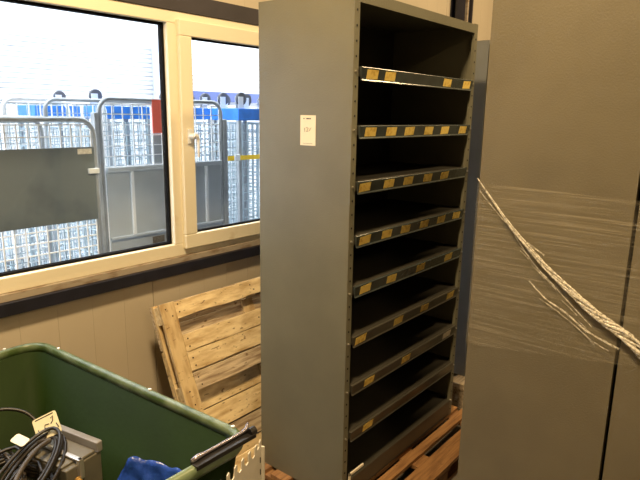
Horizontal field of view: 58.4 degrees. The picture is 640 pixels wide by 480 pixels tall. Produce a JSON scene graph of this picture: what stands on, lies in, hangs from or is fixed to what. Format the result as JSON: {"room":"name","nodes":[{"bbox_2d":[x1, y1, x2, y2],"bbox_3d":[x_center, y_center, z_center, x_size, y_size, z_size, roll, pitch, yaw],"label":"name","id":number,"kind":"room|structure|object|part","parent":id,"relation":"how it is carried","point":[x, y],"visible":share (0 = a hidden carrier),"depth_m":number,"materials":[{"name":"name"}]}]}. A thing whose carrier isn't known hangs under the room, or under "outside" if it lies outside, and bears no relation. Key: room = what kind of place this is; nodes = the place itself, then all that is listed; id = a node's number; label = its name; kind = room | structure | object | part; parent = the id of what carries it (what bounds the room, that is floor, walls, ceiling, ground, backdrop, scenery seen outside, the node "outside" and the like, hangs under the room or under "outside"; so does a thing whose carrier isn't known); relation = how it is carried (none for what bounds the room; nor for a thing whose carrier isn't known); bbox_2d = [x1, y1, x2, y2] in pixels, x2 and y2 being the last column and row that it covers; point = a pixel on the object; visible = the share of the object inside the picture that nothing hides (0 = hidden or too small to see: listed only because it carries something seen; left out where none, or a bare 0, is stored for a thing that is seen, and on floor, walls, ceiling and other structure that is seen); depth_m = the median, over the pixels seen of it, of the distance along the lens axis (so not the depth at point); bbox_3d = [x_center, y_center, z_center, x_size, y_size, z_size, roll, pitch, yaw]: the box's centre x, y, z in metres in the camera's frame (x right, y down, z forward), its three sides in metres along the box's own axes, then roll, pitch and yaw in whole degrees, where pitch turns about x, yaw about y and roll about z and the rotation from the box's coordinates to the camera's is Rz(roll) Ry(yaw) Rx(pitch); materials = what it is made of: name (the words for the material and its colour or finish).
{"room":"warehouse storage room","nodes":[
{"label":"warehouse storage room","id":0,"kind":"room"},
{"bbox_2d":[0,0,492,409],"bbox_3d":[-0.386,-1.012,3.420,0.120,4.200,12.000,11,16,38],"label":"wall","id":1,"kind":"structure","parent":0,"point":[114,331],"depth_m":2.94,"materials":[{"name":"beige paint"}]},
{"bbox_2d":[0,0,259,293],"bbox_3d":[-0.984,-0.468,2.686,0.164,1.257,2.760,11,16,38],"label":"window","id":2,"kind":"structure","parent":1,"relation":"in","point":[176,29],"depth_m":2.95,"materials":[{"name":"plastic"}]},
{"bbox_3d":[-0.658,-0.507,3.000,0.060,0.145,0.040,11,16,38],"label":"handle","id":3,"kind":"part","parent":2,"relation":"part of","materials":[{"name":"white"}]},
{"bbox_3d":[-0.439,-0.603,3.348,0.058,1.180,0.933,11,16,38],"label":"sash","id":4,"kind":"part","parent":2,"relation":"part of","materials":[{"name":"plastic"}]},
{"bbox_2d":[0,245,259,317],"bbox_3d":[-0.339,0.049,3.599,0.045,0.057,12.000,11,16,38],"label":"trim","id":5,"kind":"structure","parent":1,"relation":"attached to","point":[23,305],"depth_m":2.79,"materials":[{"name":"black metal"}]},
{"bbox_2d":[0,239,259,302],"bbox_3d":[-1.006,0.160,2.833,0.052,0.033,2.820,11,16,38],"label":"trim","id":6,"kind":"structure","parent":1,"relation":"attached to","point":[6,297],"depth_m":2.81,"materials":[{"name":"beige wood"}]},
{"bbox_2d":[118,0,258,25],"bbox_3d":[-1.579,-0.981,1.851,0.040,0.085,8.100,11,16,38],"label":"trim","id":7,"kind":"structure","parent":1,"relation":"attached to","point":[209,8],"depth_m":3.02,"materials":[{"name":"brown wood"}]},
{"bbox_2d":[450,0,473,22],"bbox_3d":[1.246,-1.377,5.206,0.085,4.200,0.290,11,16,38],"label":"trim","id":8,"kind":"structure","parent":1,"relation":"attached to","point":[459,9],"depth_m":5.03,"materials":[{"name":"black metal"}]},
{"bbox_2d":[228,373,460,479],"bbox_3d":[2.361,1.621,1.656,7.320,0.100,12.400,11,16,38],"label":"floor","id":9,"kind":"structure","parent":0,"point":[404,475],"depth_m":3.30,"materials":[{"name":"concrete"}]},
{"bbox_2d":[0,343,242,479],"bbox_3d":[-1.014,1.017,1.814,1.229,0.903,1.049,11,16,38],"label":"storage bin","id":10,"kind":"object","parent":9,"relation":"on","point":[130,418],"visible":0.79,"depth_m":2.14,"materials":[{"name":"green plastic"}]},
{"bbox_2d":[27,424,102,479],"bbox_3d":[-0.902,0.877,2.086,0.299,0.296,0.156,7,14,27],"label":"metal box","id":11,"kind":"object","parent":10,"relation":"in","point":[82,461],"visible":0.7,"depth_m":2.06,"materials":[{"name":"silver metal"}]},
{"bbox_2d":[0,407,35,419],"bbox_3d":[-1.130,0.724,2.112,0.219,0.156,0.201,-8,15,-34],"label":"cable","id":12,"kind":"object","parent":11,"relation":"on","point":[27,413],"visible":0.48,"depth_m":2.18,"materials":[{"name":"grey rubber"}]},
{"bbox_3d":[-0.951,0.773,2.032,0.170,0.008,0.054,7,14,27],"label":"panel","id":13,"kind":"part","parent":11,"relation":"part of","materials":[{"name":"grey metal"}]},
{"bbox_3d":[-0.922,0.758,2.094,0.214,0.012,0.063,7,14,27],"label":"lid panel","id":14,"kind":"part","parent":11,"relation":"part of","materials":[{"name":"grey metal"}]},
{"bbox_3d":[-0.900,0.736,2.131,0.230,0.041,0.026,7,14,27],"label":"lid","id":15,"kind":"part","parent":11,"relation":"part of","materials":[{"name":"grey metal"}]},
{"bbox_2d":[117,456,181,479],"bbox_3d":[-0.551,0.897,1.898,0.290,0.342,0.101,2,12,5],"label":"plastic bag","id":16,"kind":"object","parent":10,"relation":"in","point":[135,468],"visible":0.88,"depth_m":1.91,"materials":[{"name":"blue plastic"}]},
{"bbox_2d":[190,422,256,470],"bbox_3d":[-0.277,0.596,1.664,0.040,0.043,0.231,11,16,38],"label":"rail","id":17,"kind":"object","parent":10,"relation":"attached to","point":[201,460],"visible":0.99,"depth_m":1.66,"materials":[{"name":"black metal"}]},
{"bbox_2d":[149,277,261,476],"bbox_3d":[-0.310,0.688,3.268,0.438,0.905,1.205,11,16,38],"label":"pallet","id":18,"kind":"object","parent":9,"relation":"on","point":[208,359],"visible":0.48,"depth_m":3.02,"materials":[{"name":"brown wood"}]},
{"bbox_2d":[226,439,264,479],"bbox_3d":[-0.230,1.056,1.703,0.016,0.901,0.266,6,13,21],"label":"panel","id":19,"kind":"object","parent":9,"relation":"on","point":[254,469],"visible":1,"depth_m":1.69,"materials":[{"name":"beige"}]},
{"bbox_2d":[265,405,461,479],"bbox_3d":[0.328,1.076,3.131,0.795,0.268,1.220,11,16,38],"label":"pallet","id":20,"kind":"object","parent":9,"relation":"on","point":[442,464],"depth_m":2.97,"materials":[{"name":"brown wood"}]},
{"bbox_3d":[0.164,1.119,2.641,0.007,0.147,0.112,11,16,38],"label":"loose strip","id":21,"kind":"part","parent":20,"relation":"part of","materials":[{"name":"brown wood"}]},
{"bbox_2d":[258,0,477,479],"bbox_3d":[0.263,0.009,2.933,0.525,2.195,1.080,11,16,38],"label":"shelving unit","id":22,"kind":"object","parent":20,"relation":"on","point":[365,106],"visible":1,"depth_m":2.68,"materials":[{"name":"grey paint"}]},
{"bbox_3d":[-0.269,0.051,2.702,0.002,2.195,0.035,11,16,38],"label":"corner post","id":23,"kind":"part","parent":22,"relation":"part of","materials":[{"name":"grey metal"}]},
{"bbox_3d":[-0.082,0.091,2.532,0.508,2.195,0.002,11,16,38],"label":"panel","id":24,"kind":"part","parent":22,"relation":"part of","materials":[{"name":"grey paint"}]},
{"bbox_3d":[0.120,0.126,2.390,0.014,2.195,0.035,11,16,38],"label":"corner post","id":25,"kind":"part","parent":22,"relation":"part of","materials":[{"name":"grey metal"}]},
{"bbox_3d":[0.065,-0.033,3.093,0.003,2.182,1.072,11,16,38],"label":"panel","id":26,"kind":"part","parent":22,"relation":"part of","materials":[{"name":"paint"}]},
{"bbox_3d":[0.245,1.000,3.154,0.504,0.035,1.070,11,16,38],"label":"shelf","id":27,"kind":"part","parent":22,"relation":"part of","materials":[{"name":"metal"}]},
{"bbox_3d":[0.249,0.762,3.102,0.504,0.035,1.070,11,16,38],"label":"shelf","id":28,"kind":"part","parent":22,"relation":"part of","materials":[{"name":"metal"}]},
{"bbox_3d":[0.442,1.064,3.002,0.005,0.090,1.007,11,16,38],"label":"kick plate","id":29,"kind":"part","parent":22,"relation":"part of","materials":[{"name":"paint"}]},
{"bbox_3d":[0.253,0.542,3.053,0.504,0.035,1.070,11,16,38],"label":"shelf","id":30,"kind":"part","parent":22,"relation":"part of","materials":[{"name":"metal"}]},
{"bbox_3d":[0.256,0.321,3.005,0.504,0.035,1.070,11,16,38],"label":"shelf","id":31,"kind":"part","parent":22,"relation":"part of","materials":[{"name":"metal"}]},
{"bbox_3d":[0.270,-0.551,2.814,0.504,0.035,1.070,11,16,38],"label":"shelf","id":32,"kind":"part","parent":22,"relation":"part of","materials":[{"name":"metal"}]},
{"bbox_3d":[0.260,0.100,2.957,0.504,0.035,1.070,11,16,38],"label":"shelf","id":33,"kind":"part","parent":22,"relation":"part of","materials":[{"name":"metal"}]},
{"bbox_3d":[0.263,-0.113,2.910,0.504,0.035,1.070,11,16,38],"label":"shelf","id":34,"kind":"part","parent":22,"relation":"part of","materials":[{"name":"metal"}]},
{"bbox_3d":[0.267,-0.333,2.862,0.504,0.035,1.070,11,16,38],"label":"shelf","id":35,"kind":"part","parent":22,"relation":"part of","materials":[{"name":"metal"}]},
{"bbox_3d":[0.277,-1.041,2.708,0.510,0.043,1.072,11,16,38],"label":"panel","id":36,"kind":"part","parent":22,"relation":"part of","materials":[{"name":"grey paint"}]},
{"bbox_3d":[0.600,-0.076,3.345,0.508,2.195,0.002,11,16,38],"label":"panel","id":37,"kind":"part","parent":22,"relation":"part of","materials":[{"name":"grey paint"}]},
{"bbox_3d":[0.782,-0.036,3.179,0.014,2.195,0.035,11,16,38],"label":"corner post","id":38,"kind":"part","parent":22,"relation":"part of","materials":[{"name":"grey metal"}]},
{"bbox_2d":[451,374,464,410],"bbox_3d":[1.253,0.912,4.132,1.100,0.190,1.200,11,16,38],"label":"pallet","id":39,"kind":"object","parent":9,"relation":"on","point":[458,381],"visible":0.03,"depth_m":3.68,"materials":[{"name":"brown wood"}]},
{"bbox_2d":[454,40,489,375],"bbox_3d":[1.083,-0.246,4.063,0.531,2.095,1.000,11,16,38],"label":"shelving unit","id":40,"kind":"object","parent":39,"relation":"on","point":[483,46],"visible":0.06,"depth_m":3.53,"materials":[{"name":"blue paint"}]},
{"bbox_3d":[1.316,1.300,2.527,1.065,0.120,1.110,11,16,38],"label":"pallet","id":41,"kind":"object","parent":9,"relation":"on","visible":0},
{"bbox_2d":[457,0,639,479],"bbox_3d":[1.103,0.138,2.407,0.531,2.195,1.000,11,16,38],"label":"cabinet","id":42,"kind":"object","parent":41,"relation":"on","point":[560,158],"visible":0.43,"depth_m":1.97,"materials":[{"name":"grey metal"}]},
{"bbox_3d":[0.592,0.174,2.205,0.002,2.195,0.035,11,16,38],"label":"corner post","id":43,"kind":"part","parent":42,"relation":"part of","materials":[{"name":"brown paint"}]},
{"bbox_3d":[1.090,0.806,2.555,0.510,0.035,0.993,11,16,38],"label":"shelf","id":44,"kind":"part","parent":42,"relation":"part of","materials":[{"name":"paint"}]},
{"bbox_3d":[1.094,0.513,2.491,0.510,0.035,0.993,11,16,38],"label":"shelf","id":45,"kind":"part","parent":42,"relation":"part of","materials":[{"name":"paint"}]},
{"bbox_3d":[0.986,0.249,1.890,0.014,2.195,0.035,11,16,38],"label":"corner post","id":46,"kind":"part","parent":42,"relation":"part of","materials":[{"name":"brown paint"}]},
{"bbox_3d":[1.099,0.221,2.427,0.510,0.035,0.993,11,16,38],"label":"shelf","id":47,"kind":"part","parent":42,"relation":"part of","materials":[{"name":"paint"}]},
{"bbox_3d":[1.415,0.059,2.788,0.514,2.195,0.002,11,16,38],"label":"panel","id":48,"kind":"part","parent":42,"relation":"part of","materials":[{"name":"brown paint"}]},
{"bbox_3d":[1.104,-0.072,2.363,0.510,0.035,0.993,11,16,38],"label":"shelf","id":49,"kind":"part","parent":42,"relation":"part of","materials":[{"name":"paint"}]},
{"bbox_2d":[602,206,639,479],"bbox_3d":[1.512,0.216,2.079,0.531,2.195,1.000,11,16,38],"label":"cabinet","id":50,"kind":"object","parent":41,"relation":"on","point":[622,457],"visible":0.92,"depth_m":1.90,"materials":[{"name":"grey metal"}]},
{"bbox_2d":[477,178,639,359],"bbox_3d":[1.199,0.153,2.109,1.067,0.730,0.734,11,16,38],"label":"film","id":51,"kind":"object","parent":50,"relation":"attached to","point":[593,312],"visible":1,"depth_m":1.92,"materials":[{"name":"beige"}]},
{"label":"outside","id":52,"kind":"structure","parent":0,"visible":0},
{"bbox_2d":[4,209,259,270],"bbox_3d":[-4.045,-0.298,9.942,13.380,0.099,34.000,11,16,38],"label":"ground","id":53,"kind":"structure","parent":52,"point":[8,263],"depth_m":7.36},
{"bbox_2d":[0,101,27,271],"bbox_3d":[-3.073,-0.213,4.848,0.629,1.944,0.828,9,15,34],"label":"roll cage","id":54,"kind":"object","parent":53,"relation":"on","point":[11,108],"visible":0.12,"depth_m":4.94,"materials":[{"name":"grey metal"}]},
{"bbox_2d":[0,101,60,272],"bbox_3d":[-3.656,-0.643,6.768,0.629,1.944,0.828,10,15,35],"label":"roll cage","id":55,"kind":"object","parent":53,"relation":"on","point":[7,250],"visible":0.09,"depth_m":6.92,"materials":[{"name":"grey metal"}]},
{"bbox_2d":[0,115,103,271],"bbox_3d":[-1.845,0.185,3.423,0.704,1.814,0.848,11,16,38],"label":"roll cage","id":56,"kind":"object","parent":53,"relation":"on","point":[43,186],"visible":0.46,"depth_m":3.21,"materials":[{"name":"white metal"}]},
{"bbox_3d":[-2.104,0.053,3.614,0.029,1.644,0.848,11,16,38],"label":"tube frame","id":57,"kind":"part","parent":56,"relation":"part of","materials":[{"name":"grey metal"}]},
{"bbox_3d":[-1.578,-0.277,3.106,0.007,0.428,0.782,11,16,38],"label":"sheet panel","id":58,"kind":"part","parent":56,"relation":"part of","materials":[{"name":"grey metal"}]},
{"bbox_2d":[18,91,88,265],"bbox_3d":[-2.754,-0.510,5.984,0.407,2.049,0.486,11,16,38],"label":"trolley","id":59,"kind":"object","parent":53,"relation":"on","point":[22,110],"visible":0.13,"depth_m":5.79,"materials":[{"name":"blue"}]},
{"bbox_3d":[-3.034,-0.374,5.959,0.036,1.785,0.036,11,16,38],"label":"post","id":60,"kind":"part","parent":59,"relation":"part of","materials":[{"name":"grey metal"}]},
{"bbox_3d":[-2.756,-0.321,5.736,0.036,1.785,0.036,11,16,38],"label":"post","id":61,"kind":"part","parent":59,"relation":"part of","materials":[{"name":"grey metal"}]},
{"bbox_3d":[-2.768,-0.440,6.276,0.036,1.785,0.036,11,16,38],"label":"post","id":62,"kind":"part","parent":59,"relation":"part of","materials":[{"name":"grey metal"}]},
{"bbox_2d":[0,96,109,271],"bbox_3d":[-2.262,-0.182,4.768,0.629,1.944,0.828,11,16,38],"label":"roll cage","id":63,"kind":"object","parent":53,"relation":"on","point":[25,100],"visible":0.18,"depth_m":4.48,"materials":[{"name":"white metal"}]},
{"bbox_3d":[-2.493,-0.310,4.936,0.029,1.774,0.828,11,16,38],"label":"tube frame","id":64,"kind":"part","parent":63,"relation":"part of","materials":[{"name":"white metal"}]},
{"bbox_2d":[68,103,152,253],"bbox_3d":[-2.603,-0.733,7.254,0.828,1.944,0.629,-11,17,-44],"label":"roll cage","id":65,"kind":"object","parent":53,"relation":"on","point":[78,103],"visible":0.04,"depth_m":7.13,"materials":[{"name":"grey metal"}]},
{"bbox_3d":[-2.813,-0.864,7.443,0.828,1.774,0.029,-11,17,-44],"label":"tube frame","id":66,"kind":"part","parent":65,"relation":"part of","materials":[{"name":"white metal"}]},
{"bbox_3d":[-2.390,-0.767,7.029,0.828,1.774,0.029,-11,17,-44],"label":"tube frame","id":67,"kind":"part","parent":65,"relation":"part of","materials":[{"name":"white metal"}]},
{"bbox_2d":[84,89,151,254],"bbox_3d":[-1.931,-0.409,5.580,0.407,2.049,0.467,11,16,38],"label":"trolley","id":68,"kind":"object","parent":53,"relation":"on","point":[94,93],"visible":0.24,"depth_m":5.36,"materials":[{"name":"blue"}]},
{"bbox_3d":[-2.206,-0.274,5.561,0.036,1.785,0.036,11,16,38],"label":"post","id":69,"kind":"part","parent":68,"relation":"part of","materials":[{"name":"grey metal"}]},
{"bbox_3d":[-1.928,-0.221,5.339,0.036,1.785,0.036,11,16,38],"label":"post","id":70,"kind":"part","parent":68,"relation":"part of","materials":[{"name":"grey metal"}]},
{"bbox_3d":[-1.939,-0.339,5.879,0.036,1.785,0.036,11,16,38],"label":"post","id":71,"kind":"part","parent":68,"relation":"part of","materials":[{"name":"grey metal"}]},
{"bbox_3d":[-1.661,-0.286,5.657,0.036,1.785,0.036,11,16,38],"label":"post","id":72,"kind":"part","parent":68,"relation":"part of","materials":[{"name":"grey metal"}]},
{"bbox_2d":[0,1,259,248],"bbox_3d":[-2.960,-3.079,8.459,0.174,6.000,30.000,11,16,38],"label":"outdoor background","id":73,"kind":"object","parent":53,"relation":"on","point":[44,52],"visible":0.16,"depth_m":8.26,"materials":[{"name":"grey"}]},
{"bbox_3d":[0.183,-2.987,12.382,0.140,0.160,8.100,11,16,38],"label":"rail","id":74,"kind":"part","parent":73,"relation":"part of","materials":[{"name":"blue"}]},
{"bbox_2d":[42,97,228,261],"bbox_3d":[-1.426,-0.133,4.603,0.800,1.944,1.155,11,16,38],"label":"roll cage","id":75,"kind":"object","parent":53,"relation":"on","point":[135,202],"visible":0.34,"depth_m":4.20,"materials":[{"name":"white metal"}]},
{"bbox_3d":[-1.723,-0.273,4.822,0.029,1.774,1.083,11,16,38],"label":"tube frame","id":76,"kind":"part","parent":75,"relation":"part of","materials":[{"name":"grey metal"}]},
{"bbox_2d":[152,99,161,132],"bbox_3d":[-1.170,-0.890,4.126,0.003,0.235,0.085,11,16,38],"label":"card","id":77,"kind":"object","parent":75,"relation":"hanging from","point":[156,104],"visible":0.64,"depth_m":4.12,"materials":[{"name":"red"}]},
{"bbox_3d":[-1.207,-0.007,4.289,0.005,0.050,0.100,11,16,38],"label":"maker plate","id":78,"kind":"part","parent":75,"relation":"part of","materials":[{"name":"brown metal"}]},
{"bbox_3d":[-1.143,-0.162,4.359,0.029,1.774,1.083,11,16,38],"label":"tube frame","id":79,"kind":"part","parent":75,"relation":"part of","materials":[{"name":"grey metal"}]},
{"bbox_3d":[-1.127,-0.227,4.329,0.027,0.695,1.010,11,16,38],"label":"pressed panel","id":80,"kind":"part","parent":75,"relation":"part of","materials":[{"name":"metal"}]},
{"bbox_2d":[151,39,159,97],"bbox_3d":[-2.572,-1.671,9.189,0.100,2.950,0.100,11,16,38],"label":"drain pipe","id":81,"kind":"object","parent":53,"relation":"on","point":[155,53],"visible":0.34,"depth_m":8.92,"materials":[{"name":"white"}]},
{"bbox_2d":[159,93,211,160],"bbox_3d":[-1.436,-0.530,6.170,0.407,2.049,0.486,11,16,38],"label":"trolley","id":82,"kind":"object","parent":53,"relation":"on","point":[199,111],"visible":0.08,"depth_m":6.00,"materials":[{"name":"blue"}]},
{"bbox_3d":[-1.172,-0.406,6.240,0.036,1.785,0.036,11,16,38],"label":"post","id":83,"kind":"part","parent":82,"relation":"part of","materials":[{"name":"grey metal"}]},
{"bbox_2d":[194,105,250,222],"bbox_3d":[-1.455,-0.846,7.853,0.629,1.944,0.828,9,15,33],"label":"roll cage","id":84,"kind":"object","parent":53,"relation":"on","point":[210,105],"visible":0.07,"depth_m":7.86,"materials":[{"name":"grey metal"}]},
{"bbox_2d":[212,92,259,222],"bbox_3d":[-0.801,-0.483,6.003,0.407,2.049,0.486,11,16,38],"label":"trolley","id":85,"kind":"object","parent":53,"relation":"on","point":[241,112],"visible":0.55,"depth_m":5.75,"materials":[{"name":"metal"}]},
{"bbox_3d":[-1.082,-0.347,5.978,0.036,1.785,0.036,11,16,38],"label":"post","id":86,"kind":"part","parent":85,"relation":"part of","materials":[{"name":"grey metal"}]},
{"bbox_3d":[-0.804,-0.294,5.755,0.036,1.785,0.036,11,16,38],"label":"post","id":87,"kind":"part","parent":85,"relation":"part of","materials":[{"name":"grey metal"}]},
{"bbox_2d":[228,154,259,160],"bbox_3d":[-0.611,-0.848,5.823,0.006,0.045,0.900,11,16,38],"label":"strap","id":88,"kind":"object","parent":85,"relation":"attached to","point":[257,156],"visible":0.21,"depth_m":5.68,"materials":[{"name":"yellow"}]},
{"bbox_2d":[234,154,239,160],"bbox_3d":[-0.804,-0.802,5.575,0.016,0.065,0.065,11,16,38],"label":"clip","id":89,"kind":"object","parent":88,"relation":"attached to","point":[236,156],"visible":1,"depth_m":5.56,"materials":[{"name":"white plastic"}]},
{"bbox_3d":[-0.815,-0.412,6.296,0.036,1.785,0.036,11,16,38],"label":"post","id":90,"kind":"part","parent":85,"relation":"part of","materials":[{"name":"grey metal"}]},
{"bbox_2d":[217,96,259,223],"bbox_3d":[-0.896,-0.645,6.737,0.407,2.049,0.486,11,16,38],"label":"trolley","id":91,"kind":"object","parent":53,"relation":"on","point":[229,101],"visible":0.12,"depth_m":6.60,"materials":[{"name":"grey metal"}]},
{"bbox_3d":[-1.177,-0.509,6.711,0.036,1.785,0.036,11,16,38],"label":"post","id":92,"kind":"part","parent":91,"relation":"part of","materials":[{"name":"grey metal"}]},
{"bbox_3d":[-0.899,-0.456,6.489,0.036,1.785,0.036,11,16,38],"label":"post","id":93,"kind":"part","parent":91,"relation":"part of","materials":[{"name":"grey metal"}]},
{"bbox_3d":[-1.173,1.010,1.929,0.446,0.094,0.403,11,16,38],"label":"cable coil","id":94,"kind":"object","parent":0,"visible":0},
{"bbox_3d":[-1.069,0.950,1.899,0.391,0.116,0.382,11,16,38],"label":"cable coil","id":95,"kind":"object","parent":94,"relation":"on","visible":0},
{"bbox_2d":[0,426,67,479],"bbox_3d":[-1.000,0.829,1.935,0.421,0.224,0.467,11,16,38],"label":"cable coil","id":96,"kind":"object","parent":95,"relation":"on","point":[32,471],"depth_m":2.01,"materials":[{"name":"black rubber"}]},
{"bbox_2d":[0,449,26,479],"bbox_3d":[-1.203,0.807,1.966,0.396,0.125,0.313,11,16,38],"label":"cable coil","id":97,"kind":"object","parent":96,"relation":"on","point":[5,454],"visible":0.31,"depth_m":2.04,"materials":[{"name":"black rubber"}]},
{"bbox_2d":[10,434,29,446],"bbox_3d":[-1.055,0.704,2.014,0.062,0.019,0.035,6,13,23],"label":"tag","id":98,"kind":"object","parent":96,"relation":"on","point":[18,439],"visible":1,"depth_m":2.01,"materials":[{"name":"paper"}]},
{"bbox_2d":[13,438,51,479],"bbox_3d":[-0.970,0.749,1.926,0.075,0.059,0.330,-2,13,-11],"label":"cable","id":99,"kind":"object","parent":96,"relation":"on","point":[41,443],"visible":0.99,"depth_m":1.93,"materials":[{"name":"grey rubber"}]},
{"bbox_3d":[-0.984,0.790,1.913,0.181,0.137,0.437,3,12,8],"label":"cable coil","id":100,"kind":"part","parent":96,"relation":"part of","materials":[{"name":"black rubber"}]},
{"bbox_2d":[32,411,61,437],"bbox_3d":[-1.003,0.684,2.106,0.106,0.096,0.051,-2,13,-15],"label":"tag","id":101,"kind":"object","parent":96,"relation":"on","point":[50,419],"visible":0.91,"depth_m":2.11,"materials":[{"name":"beige paper"}]}
]}

